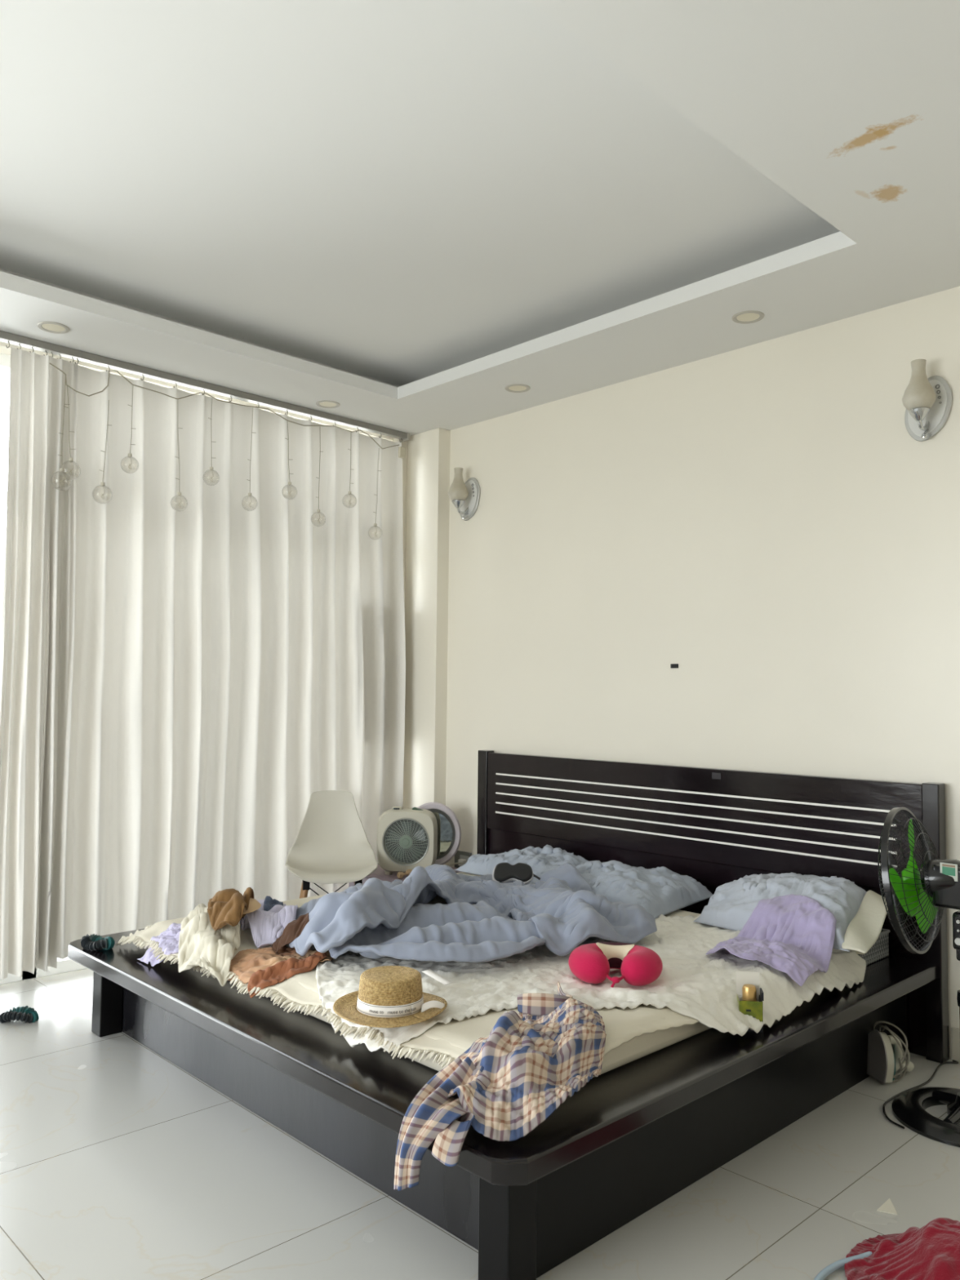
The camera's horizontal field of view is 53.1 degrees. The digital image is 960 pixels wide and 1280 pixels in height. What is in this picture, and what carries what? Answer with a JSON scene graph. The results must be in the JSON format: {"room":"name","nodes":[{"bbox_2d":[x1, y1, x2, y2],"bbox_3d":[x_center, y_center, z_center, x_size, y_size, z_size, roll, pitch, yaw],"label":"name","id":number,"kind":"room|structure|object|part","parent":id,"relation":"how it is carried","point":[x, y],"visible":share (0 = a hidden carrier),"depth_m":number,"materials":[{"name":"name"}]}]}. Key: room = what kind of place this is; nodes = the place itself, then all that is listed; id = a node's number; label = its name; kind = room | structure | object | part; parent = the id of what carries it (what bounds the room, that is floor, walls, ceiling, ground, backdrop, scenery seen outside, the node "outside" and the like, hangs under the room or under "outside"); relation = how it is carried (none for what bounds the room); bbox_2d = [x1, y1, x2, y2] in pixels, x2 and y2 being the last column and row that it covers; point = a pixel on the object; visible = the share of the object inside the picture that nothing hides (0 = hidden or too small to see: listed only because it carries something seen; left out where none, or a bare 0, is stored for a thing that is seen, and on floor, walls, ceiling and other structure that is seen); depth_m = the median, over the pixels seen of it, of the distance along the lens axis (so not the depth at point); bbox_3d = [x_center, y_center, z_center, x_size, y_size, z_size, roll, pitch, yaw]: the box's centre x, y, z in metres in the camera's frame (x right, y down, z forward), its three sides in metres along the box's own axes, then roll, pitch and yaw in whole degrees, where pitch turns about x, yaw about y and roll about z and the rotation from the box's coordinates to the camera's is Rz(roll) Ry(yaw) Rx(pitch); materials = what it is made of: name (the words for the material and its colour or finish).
{"room":"bedroom","nodes":[
{"label":"bedroom","id":0,"kind":"room"},
{"bbox_2d":[0,341,407,607],"bbox_3d":[-2.646,-0.063,3.957,6.000,3.400,0.250,4,-4,-44],"label":"wall","id":1,"kind":"structure","parent":0,"point":[3,349],"depth_m":5.25,"materials":[{"name":"beige paint"}]},
{"bbox_2d":[0,352,86,984],"bbox_3d":[-2.046,0.131,4.616,3.965,2.900,0.080,4,-4,-44],"label":"window","id":2,"kind":"structure","parent":1,"relation":"in","point":[65,965],"depth_m":4.48,"materials":[{"name":"white"}]},
{"bbox_2d":[0,0,959,435],"bbox_3d":[-0.615,-1.599,1.942,6.000,0.225,5.770,4,-4,-44],"label":"ceiling","id":3,"kind":"structure","parent":0,"point":[402,215],"depth_m":3.27,"materials":[{"name":"paint"}]},
{"bbox_2d":[36,321,70,333],"bbox_3d":[-1.871,-1.370,4.216,0.132,0.005,0.132,4,-4,-44],"label":"recessed light","id":4,"kind":"object","parent":3,"relation":"in","point":[49,326],"visible":1,"depth_m":4.22,"materials":[{"name":"grey plastic"}]},
{"bbox_2d":[41,324,65,331],"bbox_3d":[-1.871,-1.372,4.216,0.094,0.002,0.094,-2,-4,42],"label":"diffuser","id":5,"kind":"object","parent":4,"relation":"attached to","point":[46,327],"depth_m":4.22,"materials":[{"name":"beige plastic"}]},
{"bbox_2d":[0,330,409,441],"bbox_3d":[-1.988,-1.341,4.420,4.272,0.042,0.060,4,-4,-44],"label":"rail","id":6,"kind":"object","parent":3,"relation":"attached to","point":[13,339],"visible":1,"depth_m":4.88,"materials":[{"name":"silver metal"}]},
{"bbox_2d":[0,341,74,979],"bbox_3d":[-1.987,0.061,4.280,0.299,2.792,0.121,4,-4,-44],"label":"curtain","id":7,"kind":"object","parent":6,"relation":"hanging from","point":[37,388],"visible":0.96,"depth_m":4.29,"materials":[{"name":"fabric"}]},
{"bbox_2d":[35,351,405,964],"bbox_3d":[-1.233,0.095,5.057,2.091,2.757,0.165,4,-4,-44],"label":"curtain","id":8,"kind":"object","parent":6,"relation":"hanging from","point":[229,665],"visible":0.9,"depth_m":4.96,"materials":[{"name":"fabric"}]},
{"bbox_2d":[48,363,405,539],"bbox_3d":[-1.196,-0.917,5.012,2.056,0.642,0.088,4,-4,-44],"label":"string lights","id":9,"kind":"object","parent":6,"relation":"hanging from","point":[401,449],"visible":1,"depth_m":4.74,"materials":[{"name":"silver metal"}]},
{"bbox_2d":[315,400,340,408],"bbox_3d":[-0.838,-1.298,5.297,0.132,0.005,0.132,4,-4,-44],"label":"recessed light","id":10,"kind":"object","parent":3,"relation":"in","point":[326,403],"visible":1,"depth_m":5.30,"materials":[{"name":"grey plastic"}]},
{"bbox_2d":[319,401,336,406],"bbox_3d":[-0.838,-1.300,5.297,0.094,0.002,0.094,-2,-4,42],"label":"diffuser","id":11,"kind":"object","parent":10,"relation":"attached to","point":[321,403],"depth_m":5.29,"materials":[{"name":"beige plastic"}]},
{"bbox_2d":[504,383,530,392],"bbox_3d":[0.195,-1.305,4.986,0.132,0.005,0.132,4,-4,-44],"label":"recessed light","id":12,"kind":"object","parent":3,"relation":"in","point":[516,388],"visible":1,"depth_m":4.98,"materials":[{"name":"grey plastic"}]},
{"bbox_2d":[508,385,526,391],"bbox_3d":[0.195,-1.307,4.986,0.094,0.002,0.094,-1,-4,33],"label":"diffuser","id":13,"kind":"object","parent":12,"relation":"attached to","point":[511,388],"depth_m":4.98,"materials":[{"name":"beige plastic"}]},
{"bbox_2d":[731,310,764,324],"bbox_3d":[1.121,-1.349,4.019,0.132,0.005,0.132,4,-4,-44],"label":"recessed light","id":14,"kind":"object","parent":3,"relation":"in","point":[751,316],"visible":1,"depth_m":4.02,"materials":[{"name":"grey plastic"}]},
{"bbox_2d":[736,312,759,321],"bbox_3d":[1.121,-1.351,4.019,0.094,0.002,0.094,-2,-4,42],"label":"diffuser","id":15,"kind":"object","parent":14,"relation":"attached to","point":[740,317],"depth_m":4.02,"materials":[{"name":"beige plastic"}]},
{"bbox_2d":[0,968,959,1279],"bbox_3d":[-0.803,1.496,1.931,6.000,0.100,6.220,4,-4,-44],"label":"floor","id":16,"kind":"structure","parent":0,"point":[117,1162],"depth_m":2.59,"materials":[{"name":"tile"}]},
{"bbox_2d":[0,1005,39,1022],"bbox_3d":[-1.867,1.522,3.892,0.157,0.065,0.092,1,-3,-4],"label":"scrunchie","id":17,"kind":"object","parent":16,"relation":"on","point":[26,1014],"visible":1,"depth_m":3.87,"materials":[{"name":"teal fabric"}]},
{"bbox_2d":[284,790,378,898],"bbox_3d":[-0.764,1.210,4.958,0.475,0.814,0.486,1,-3,-10],"label":"shell chair","id":18,"kind":"object","parent":16,"relation":"on","point":[331,845],"visible":0.98,"depth_m":5.12,"materials":[{"name":"beige plastic"}]},
{"bbox_3d":[-0.945,1.430,5.044,0.102,0.380,0.030,-1,-4,31],"label":"leg","id":19,"kind":"part","parent":18,"relation":"part of","materials":[{"name":"brown wood"}]},
{"bbox_3d":[-0.896,1.416,4.777,0.030,0.380,0.108,-2,-4,34],"label":"leg","id":20,"kind":"part","parent":18,"relation":"part of","materials":[{"name":"brown wood"}]},
{"bbox_2d":[348,863,461,887],"bbox_3d":[-0.397,1.442,5.322,0.490,0.335,0.540,4,-4,-44],"label":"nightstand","id":21,"kind":"object","parent":16,"relation":"on","point":[379,873],"visible":0.03,"depth_m":5.20,"materials":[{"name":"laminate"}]},
{"bbox_3d":[-0.554,1.365,5.176,0.014,0.140,0.500,4,-4,-44],"label":"drawer","id":22,"kind":"part","parent":21,"relation":"part of","materials":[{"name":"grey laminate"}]},
{"bbox_2d":[396,869,412,878],"bbox_3d":[-0.366,1.240,5.110,0.176,0.040,0.053,3,-4,-35],"label":"pouch","id":23,"kind":"object","parent":21,"relation":"on","point":[400,874],"visible":0.59,"depth_m":5.06,"materials":[{"name":"fabric"}]},
{"bbox_2d":[377,806,437,875],"bbox_3d":[-0.395,1.086,5.212,0.320,0.363,0.104,0,-3,5],"label":"box fan","id":24,"kind":"object","parent":21,"relation":"on","point":[407,837],"visible":0.98,"depth_m":5.17,"materials":[{"name":"beige plastic"}]},
{"bbox_3d":[-0.449,0.916,5.218,0.053,0.023,0.050,0,-3,5],"label":"carry handle","id":25,"kind":"part","parent":24,"relation":"part of","materials":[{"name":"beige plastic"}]},
{"bbox_2d":[382,817,429,866],"bbox_3d":[-0.399,1.086,5.163,0.253,0.253,0.006,0,-3,5],"label":"grille","id":26,"kind":"object","parent":24,"relation":"attached to","point":[406,843],"depth_m":5.17,"materials":[{"name":"white plastic"}]},
{"bbox_2d":[417,802,461,864],"bbox_3d":[-0.263,1.090,5.343,0.282,0.372,0.161,-1,-4,29],"label":"vanity mirror","id":27,"kind":"object","parent":21,"relation":"on","point":[449,831],"visible":0.38,"depth_m":5.34,"materials":[{"name":"grey plastic"}]},
{"bbox_2d":[443,858,466,866],"bbox_3d":[-0.218,1.266,5.355,0.080,0.037,0.428,-1,-4,33],"label":"lead","id":28,"kind":"object","parent":21,"relation":"on","point":[461,862],"visible":0.51,"depth_m":5.49,"materials":[{"name":"beige"}]},
{"bbox_2d":[67,750,949,1279],"bbox_3d":[0.049,1.040,3.705,2.336,1.027,2.500,4,-4,-44],"label":"platform bed","id":29,"kind":"object","parent":16,"relation":"on","point":[641,1131],"visible":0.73,"depth_m":3.04,"materials":[{"name":"brown wood"}]},
{"bbox_2d":[80,933,115,951],"bbox_3d":[-1.455,1.155,3.662,0.150,0.063,0.089,-1,-4,26],"label":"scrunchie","id":30,"kind":"object","parent":29,"relation":"on","point":[93,942],"visible":1,"depth_m":3.63,"materials":[{"name":"teal fabric"}]},
{"bbox_3d":[-1.466,1.390,3.787,0.089,0.305,0.084,4,-4,-44],"label":"leg","id":31,"kind":"part","parent":29,"relation":"part of","materials":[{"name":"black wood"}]},
{"bbox_3d":[-0.681,1.440,4.543,2.083,0.305,0.030,4,-4,-44],"label":"rail","id":32,"kind":"part","parent":29,"relation":"part of","materials":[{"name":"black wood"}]},
{"bbox_2d":[137,922,181,966],"bbox_3d":[-1.089,1.109,3.462,0.175,0.112,0.328,4,-4,-44],"label":"blouse","id":33,"kind":"object","parent":29,"relation":"on","point":[168,940],"visible":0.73,"depth_m":3.47,"materials":[{"name":"fabric"}]},
{"bbox_3d":[-0.662,1.356,3.037,0.030,0.305,2.114,4,-4,-44],"label":"foot rail","id":34,"kind":"part","parent":29,"relation":"part of","materials":[{"name":"brown wood"}]},
{"bbox_2d":[232,953,711,1077],"bbox_3d":[0.044,1.141,3.588,1.760,0.092,1.990,4,-4,-44],"label":"mattress","id":35,"kind":"object","parent":29,"relation":"on","point":[646,1044],"visible":0.04,"depth_m":2.59,"materials":[{"name":"beige fabric"}]},
{"bbox_2d":[115,871,864,1068],"bbox_3d":[-0.022,1.120,3.573,1.879,0.111,2.132,4,-4,-44],"label":"sheet","id":36,"kind":"object","parent":35,"relation":"on","point":[616,1020],"visible":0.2,"depth_m":2.69,"materials":[{"name":"beige fabric"}]},
{"bbox_2d":[177,903,239,986],"bbox_3d":[-0.982,1.043,3.490,0.204,0.185,0.849,2,-3,-16],"label":"garment","id":37,"kind":"object","parent":36,"relation":"on","point":[200,944],"visible":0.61,"depth_m":3.26,"materials":[{"name":"fabric"}]},
{"bbox_2d":[207,887,253,930],"bbox_3d":[-0.917,0.978,3.561,0.169,0.175,0.643,1,-3,-10],"label":"shirt","id":38,"kind":"object","parent":37,"relation":"on","point":[227,906],"visible":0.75,"depth_m":3.35,"materials":[{"name":"brown fabric"}]},
{"bbox_2d":[243,897,261,914],"bbox_3d":[-0.849,0.948,3.435,0.114,0.052,0.146,4,-4,-44],"label":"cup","id":39,"kind":"object","parent":37,"relation":"on","point":[254,904],"visible":0.35,"depth_m":3.40,"materials":[{"name":"beige fabric"}]},
{"bbox_2d":[240,898,297,948],"bbox_3d":[-0.798,1.023,3.636,0.230,0.116,0.701,2,-3,-22],"label":"shirt","id":40,"kind":"object","parent":36,"relation":"on","point":[266,926],"visible":0.76,"depth_m":3.40,"materials":[{"name":"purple fabric"}]},
{"bbox_2d":[263,895,283,911],"bbox_3d":[-0.824,1.059,3.841,0.078,0.063,0.217,1,-3,-11],"label":"sock","id":41,"kind":"object","parent":36,"relation":"on","point":[268,903],"visible":0.54,"depth_m":3.83,"materials":[{"name":"fabric"}]},
{"bbox_2d":[227,946,333,983],"bbox_3d":[-0.662,1.067,3.178,0.338,0.094,0.275,2,-3,-17],"label":"camisole","id":42,"kind":"object","parent":36,"relation":"on","point":[246,962],"visible":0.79,"depth_m":3.16,"materials":[{"name":"orange fabric"}]},
{"bbox_2d":[271,912,309,952],"bbox_3d":[-0.642,0.987,3.273,0.136,0.125,0.187,4,-4,-44],"label":"sports bra","id":43,"kind":"object","parent":42,"relation":"on","point":[293,929],"visible":0.98,"depth_m":3.22,"materials":[{"name":"fabric"}]},
{"bbox_2d":[247,951,326,998],"bbox_3d":[-0.608,1.056,3.049,0.258,0.108,0.086,2,-4,-25],"label":"camisole","id":44,"kind":"object","parent":36,"relation":"on","point":[271,975],"visible":0.99,"depth_m":3.04,"materials":[{"name":"orange fabric"}]},
{"bbox_2d":[288,862,657,962],"bbox_3d":[-0.125,0.960,3.696,1.397,0.259,1.366,3,-4,-31],"label":"quilt","id":45,"kind":"object","parent":36,"relation":"on","point":[377,918],"visible":0.98,"depth_m":3.25,"materials":[{"name":"blue fabric"}]},
{"bbox_2d":[492,862,540,884],"bbox_3d":[0.162,1.019,4.159,0.217,0.099,0.100,0,-3,3],"label":"mask","id":46,"kind":"object","parent":45,"relation":"on","point":[503,873],"visible":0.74,"depth_m":4.15,"materials":[{"name":"black fabric"}]},
{"bbox_2d":[453,844,587,884],"bbox_3d":[0.254,1.084,4.681,0.450,0.147,0.650,4,-4,-44],"label":"pillow","id":47,"kind":"object","parent":36,"relation":"on","point":[541,860],"visible":0.49,"depth_m":4.65,"materials":[{"name":"blue fabric"}]},
{"bbox_2d":[575,860,712,919],"bbox_3d":[0.618,1.048,4.145,0.630,0.173,0.690,4,-4,-44],"label":"pillow","id":48,"kind":"object","parent":36,"relation":"on","point":[660,891],"visible":0.7,"depth_m":3.99,"materials":[{"name":"blue fabric"}]},
{"bbox_3d":[0.029,1.133,5.366,0.060,1.027,0.072,4,-4,-44],"label":"headboard post","id":49,"kind":"part","parent":29,"relation":"part of","materials":[{"name":"brown wood"}]},
{"bbox_3d":[0.063,1.317,2.201,0.094,0.305,0.098,4,-4,-44],"label":"leg","id":50,"kind":"part","parent":29,"relation":"part of","materials":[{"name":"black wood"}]},
{"bbox_2d":[315,914,866,1052],"bbox_3d":[0.440,1.099,3.137,1.930,0.125,0.996,2,-4,-24],"label":"sheet","id":51,"kind":"object","parent":29,"relation":"on","point":[694,984],"visible":0.53,"depth_m":2.97,"materials":[{"name":"white fabric"}]},
{"bbox_2d":[333,965,453,1027],"bbox_3d":[-0.204,0.971,2.690,0.445,0.099,0.327,4,-4,-44],"label":"straw hat","id":52,"kind":"object","parent":51,"relation":"on","point":[387,996],"visible":1,"depth_m":2.58,"materials":[{"name":"beige wicker"}]},
{"bbox_3d":[-0.246,0.965,2.647,0.186,0.093,0.186,4,-4,-44],"label":"crown","id":53,"kind":"part","parent":52,"relation":"part of","materials":[{"name":"wicker"}]},
{"bbox_2d":[393,982,606,1191],"bbox_3d":[0.138,1.097,2.392,0.354,0.347,0.773,-2,-4,34],"label":"plaid shirt","id":54,"kind":"object","parent":51,"relation":"on","point":[510,1080],"visible":1,"depth_m":2.23,"materials":[{"name":"multicoloured fabric"}]},
{"bbox_2d":[568,942,662,987],"bbox_3d":[0.418,1.000,2.974,0.288,0.095,0.256,0,-3,8],"label":"sports bra","id":55,"kind":"object","parent":51,"relation":"on","point":[639,966],"visible":1,"depth_m":2.90,"materials":[{"name":"pink fabric"}]},
{"bbox_3d":[0.427,0.995,3.038,0.121,0.068,0.084,0,-3,8],"label":"cream panel","id":56,"kind":"part","parent":55,"relation":"part of","materials":[{"name":"beige fabric"}]},
{"bbox_2d":[740,983,757,1001],"bbox_3d":[0.804,1.091,2.867,0.048,0.124,0.042,0,-3,8],"label":"perfume bottle","id":57,"kind":"object","parent":51,"relation":"on","point":[748,991],"visible":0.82,"depth_m":2.85,"materials":[{"name":"gold glass"}]},
{"bbox_2d":[736,971,764,1032],"bbox_3d":[0.805,1.078,2.867,0.072,0.155,0.069,0,-3,8],"label":"box","id":58,"kind":"object","parent":51,"relation":"on","point":[755,1009],"visible":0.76,"depth_m":2.85,"materials":[{"name":"green cardboard"}]},
{"bbox_3d":[0.799,1.109,2.833,0.068,0.088,0.001,0,-3,8],"label":"panel","id":59,"kind":"part","parent":58,"relation":"part of","materials":[{"name":"green cardboard"}]},
{"bbox_3d":[0.839,1.099,2.861,0.005,0.112,0.068,0,-3,8],"label":"panel","id":60,"kind":"part","parent":58,"relation":"part of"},
{"bbox_2d":[705,893,836,986],"bbox_3d":[1.028,1.018,3.309,0.558,0.183,0.372,4,-4,-44],"label":"shirt","id":61,"kind":"object","parent":51,"relation":"on","point":[793,935],"visible":1,"depth_m":3.35,"materials":[{"name":"purple fabric"}]},
{"bbox_2d":[693,872,888,953],"bbox_3d":[1.166,1.002,3.691,0.517,0.194,0.842,4,-4,-44],"label":"pillow","id":62,"kind":"object","parent":51,"relation":"on","point":[860,914],"visible":0.74,"depth_m":3.59,"materials":[{"name":"beige fabric"}]},
{"bbox_3d":[0.875,0.797,4.504,0.047,0.418,2.365,4,-4,-44],"label":"headboard panel","id":63,"kind":"part","parent":29,"relation":"part of","materials":[{"name":"paint"}]},
{"bbox_3d":[0.876,1.306,4.481,0.034,0.600,2.365,4,-4,-44],"label":"headboard panel","id":64,"kind":"part","parent":29,"relation":"part of","materials":[{"name":"paint"}]},
{"bbox_3d":[1.056,0.607,4.291,0.005,0.028,0.045,4,-4,-44],"label":"latch plate","id":65,"kind":"part","parent":29,"relation":"part of","materials":[{"name":"grey metal"}]},
{"bbox_3d":[0.861,1.367,2.940,2.083,0.305,0.030,4,-4,-44],"label":"rail","id":66,"kind":"part","parent":29,"relation":"part of","materials":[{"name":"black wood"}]},
{"bbox_2d":[857,928,889,965],"bbox_3d":[1.413,1.155,3.648,0.257,0.101,0.180,4,-4,-44],"label":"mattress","id":67,"kind":"object","parent":29,"relation":"on","point":[879,950],"visible":0.2,"depth_m":3.62,"materials":[{"name":"grey fabric"}]},
{"bbox_3d":[1.712,1.054,3.612,0.066,1.024,0.063,4,-4,-44],"label":"headboard post","id":68,"kind":"part","parent":29,"relation":"part of","materials":[{"name":"brown wood"}]},
{"bbox_2d":[813,1248,874,1279],"bbox_3d":[0.944,1.472,2.284,0.425,0.015,0.067,2,-3,-22],"label":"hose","id":69,"kind":"object","parent":16,"relation":"on","point":[839,1264],"visible":0.48,"depth_m":2.25,"materials":[{"name":"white plastic"}]},
{"bbox_2d":[876,1198,897,1214],"bbox_3d":[1.086,1.498,2.535,0.085,0.002,0.048,4,-4,-44],"label":"paper scrap","id":70,"kind":"object","parent":16,"relation":"on","point":[887,1206],"visible":1,"depth_m":2.53,"materials":[{"name":"beige paper"}]},
{"bbox_2d":[866,1021,914,1083],"bbox_3d":[1.461,1.451,3.407,0.201,0.196,0.155,1,-3,-5],"label":"iron","id":71,"kind":"object","parent":16,"relation":"on","point":[882,1064],"visible":0.95,"depth_m":3.37,"materials":[{"name":"grey"}]},
{"bbox_3d":[1.429,1.486,3.402,0.038,0.120,0.096,2,-3,-20],"label":"water tank","id":72,"kind":"part","parent":71,"relation":"part of","materials":[{"name":"teal plastic"}]},
{"bbox_3d":[1.469,1.475,3.413,0.073,0.146,0.040,2,-3,-17],"label":"handle","id":73,"kind":"part","parent":71,"relation":"part of","materials":[{"name":"white plastic"}]},
{"bbox_2d":[844,1217,959,1279],"bbox_3d":[1.093,1.403,2.150,0.483,0.141,0.531,3,-4,-38],"label":"cloth","id":74,"kind":"object","parent":16,"relation":"on","point":[931,1251],"visible":1,"depth_m":2.20,"materials":[{"name":"red fabric"}]},
{"bbox_2d":[877,806,959,1147],"bbox_3d":[1.636,1.055,3.200,0.712,0.974,0.457,4,-4,-44],"label":"fan","id":75,"kind":"object","parent":16,"relation":"on","point":[922,895],"visible":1,"depth_m":3.13,"materials":[{"name":"black plastic"}]},
{"bbox_2d":[877,810,930,949],"bbox_3d":[1.436,0.807,3.255,0.111,0.466,0.471,-2,-4,40],"label":"grille","id":76,"kind":"object","parent":75,"relation":"attached to","point":[894,885],"depth_m":3.18,"materials":[{"name":"black metal"}]},
{"bbox_3d":[1.390,0.822,3.146,0.177,0.152,0.066,4,-4,-44],"label":"blade","id":77,"kind":"part","parent":75,"relation":"part of","materials":[{"name":"green plastic"}]},
{"bbox_3d":[1.475,0.695,3.288,0.033,0.169,0.181,-1,-3,20],"label":"blade","id":78,"kind":"part","parent":75,"relation":"part of","materials":[{"name":"green plastic"}]},
{"bbox_2d":[888,809,943,951],"bbox_3d":[1.467,0.806,3.226,0.469,0.466,0.132,4,-4,-44],"label":"grille","id":79,"kind":"object","parent":75,"relation":"attached to","point":[917,893],"depth_m":3.17,"materials":[{"name":"black metal"}]},
{"bbox_3d":[1.530,0.905,3.280,0.149,0.185,0.035,3,-4,-31],"label":"blade","id":80,"kind":"part","parent":75,"relation":"part of","materials":[{"name":"green plastic"}]},
{"bbox_3d":[1.561,0.804,3.130,0.087,0.135,0.145,4,-4,-44],"label":"motor","id":81,"kind":"part","parent":75,"relation":"part of","materials":[{"name":"black plastic"}]},
{"bbox_2d":[942,863,955,867],"bbox_3d":[1.518,0.732,3.114,0.001,0.007,0.041,4,-4,-44],"label":"print","id":82,"kind":"object","parent":75,"relation":"on","point":[944,865],"depth_m":3.11,"materials":[{"name":"brown"}]},
{"bbox_2d":[942,866,955,875],"bbox_3d":[1.518,0.749,3.113,0.001,0.026,0.041,4,-4,-44],"label":"print","id":83,"kind":"object","parent":75,"relation":"attached to","point":[946,870],"depth_m":3.11,"materials":[{"name":"green"}]},
{"bbox_2d":[444,285,959,1058],"bbox_3d":[1.542,-0.014,4.034,0.150,3.400,6.100,4,-4,-44],"label":"wall","id":84,"kind":"structure","parent":0,"point":[765,521],"depth_m":4.36,"materials":[{"name":"beige paint"}]},
{"bbox_2d":[402,427,450,865],"bbox_3d":[-0.343,0.201,5.818,0.101,2.930,0.343,4,-4,-44],"label":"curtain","id":85,"kind":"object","parent":84,"relation":"attached to","point":[428,486],"depth_m":5.75,"materials":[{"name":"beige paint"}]},
{"bbox_2d":[454,850,471,867],"bbox_3d":[-0.099,1.280,5.541,0.013,0.120,0.140,4,-4,-44],"label":"wall outlet","id":86,"kind":"object","parent":84,"relation":"attached to","point":[459,855],"visible":0.46,"depth_m":5.55,"materials":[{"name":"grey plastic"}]},
{"bbox_3d":[-0.090,1.279,5.525,0.004,0.080,0.075,4,-4,-44],"label":"socket panel","id":87,"kind":"part","parent":86,"relation":"part of","materials":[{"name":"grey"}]},
{"bbox_2d":[448,467,479,520],"bbox_3d":[-0.114,-0.849,5.596,0.154,0.296,0.181,4,-4,-44],"label":"wall sconce","id":88,"kind":"object","parent":84,"relation":"attached to","point":[465,497],"visible":1,"depth_m":5.58,"materials":[{"name":"silver metal"}]},
{"bbox_3d":[-0.126,-0.903,5.587,0.120,0.190,0.120,4,-4,-44],"label":"lamp shade","id":89,"kind":"part","parent":88,"relation":"part of","materials":[{"name":"beige glass"}]},
{"bbox_3d":[-0.098,-0.756,5.607,0.097,0.048,0.016,4,-4,-44],"label":"lamp arm","id":90,"kind":"part","parent":88,"relation":"part of","materials":[{"name":"silver metal"}]},
{"bbox_3d":[-0.069,-0.828,5.638,0.004,0.214,0.149,4,-4,-44],"label":"inlay panel","id":91,"kind":"part","parent":88,"relation":"part of","materials":[{"name":"white"}]},
{"bbox_2d":[671,663,678,668],"bbox_3d":[0.923,0.123,4.558,0.006,0.020,0.042,4,-4,-44],"label":"cable slot","id":92,"kind":"object","parent":84,"relation":"attached to","point":[673,665],"visible":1,"depth_m":4.55,"materials":[{"name":"black plastic"}]},
{"bbox_2d":[902,359,952,441],"bbox_3d":[1.701,-0.926,3.708,0.154,0.296,0.181,4,-4,-44],"label":"wall sconce","id":93,"kind":"object","parent":84,"relation":"attached to","point":[927,402],"visible":1,"depth_m":3.70,"materials":[{"name":"silver metal"}]},
{"bbox_3d":[1.689,-0.979,3.699,0.120,0.190,0.120,4,-4,-44],"label":"lamp shade","id":94,"kind":"part","parent":93,"relation":"part of","materials":[{"name":"beige glass"}]},
{"bbox_3d":[1.717,-0.832,3.719,0.097,0.048,0.016,4,-4,-44],"label":"lamp arm","id":95,"kind":"part","parent":93,"relation":"part of","materials":[{"name":"silver metal"}]},
{"bbox_3d":[1.746,-0.904,3.750,0.004,0.214,0.149,4,-4,-44],"label":"inlay panel","id":96,"kind":"part","parent":93,"relation":"part of","materials":[{"name":"white"}]},
{"bbox_2d":[951,1026,959,1062],"bbox_3d":[1.649,1.511,3.703,0.012,0.120,5.377,4,-4,-44],"label":"baseboard","id":97,"kind":"structure","parent":84,"relation":"attached to","point":[955,1031],"depth_m":3.57,"materials":[{"name":"beige tile"}]}
]}

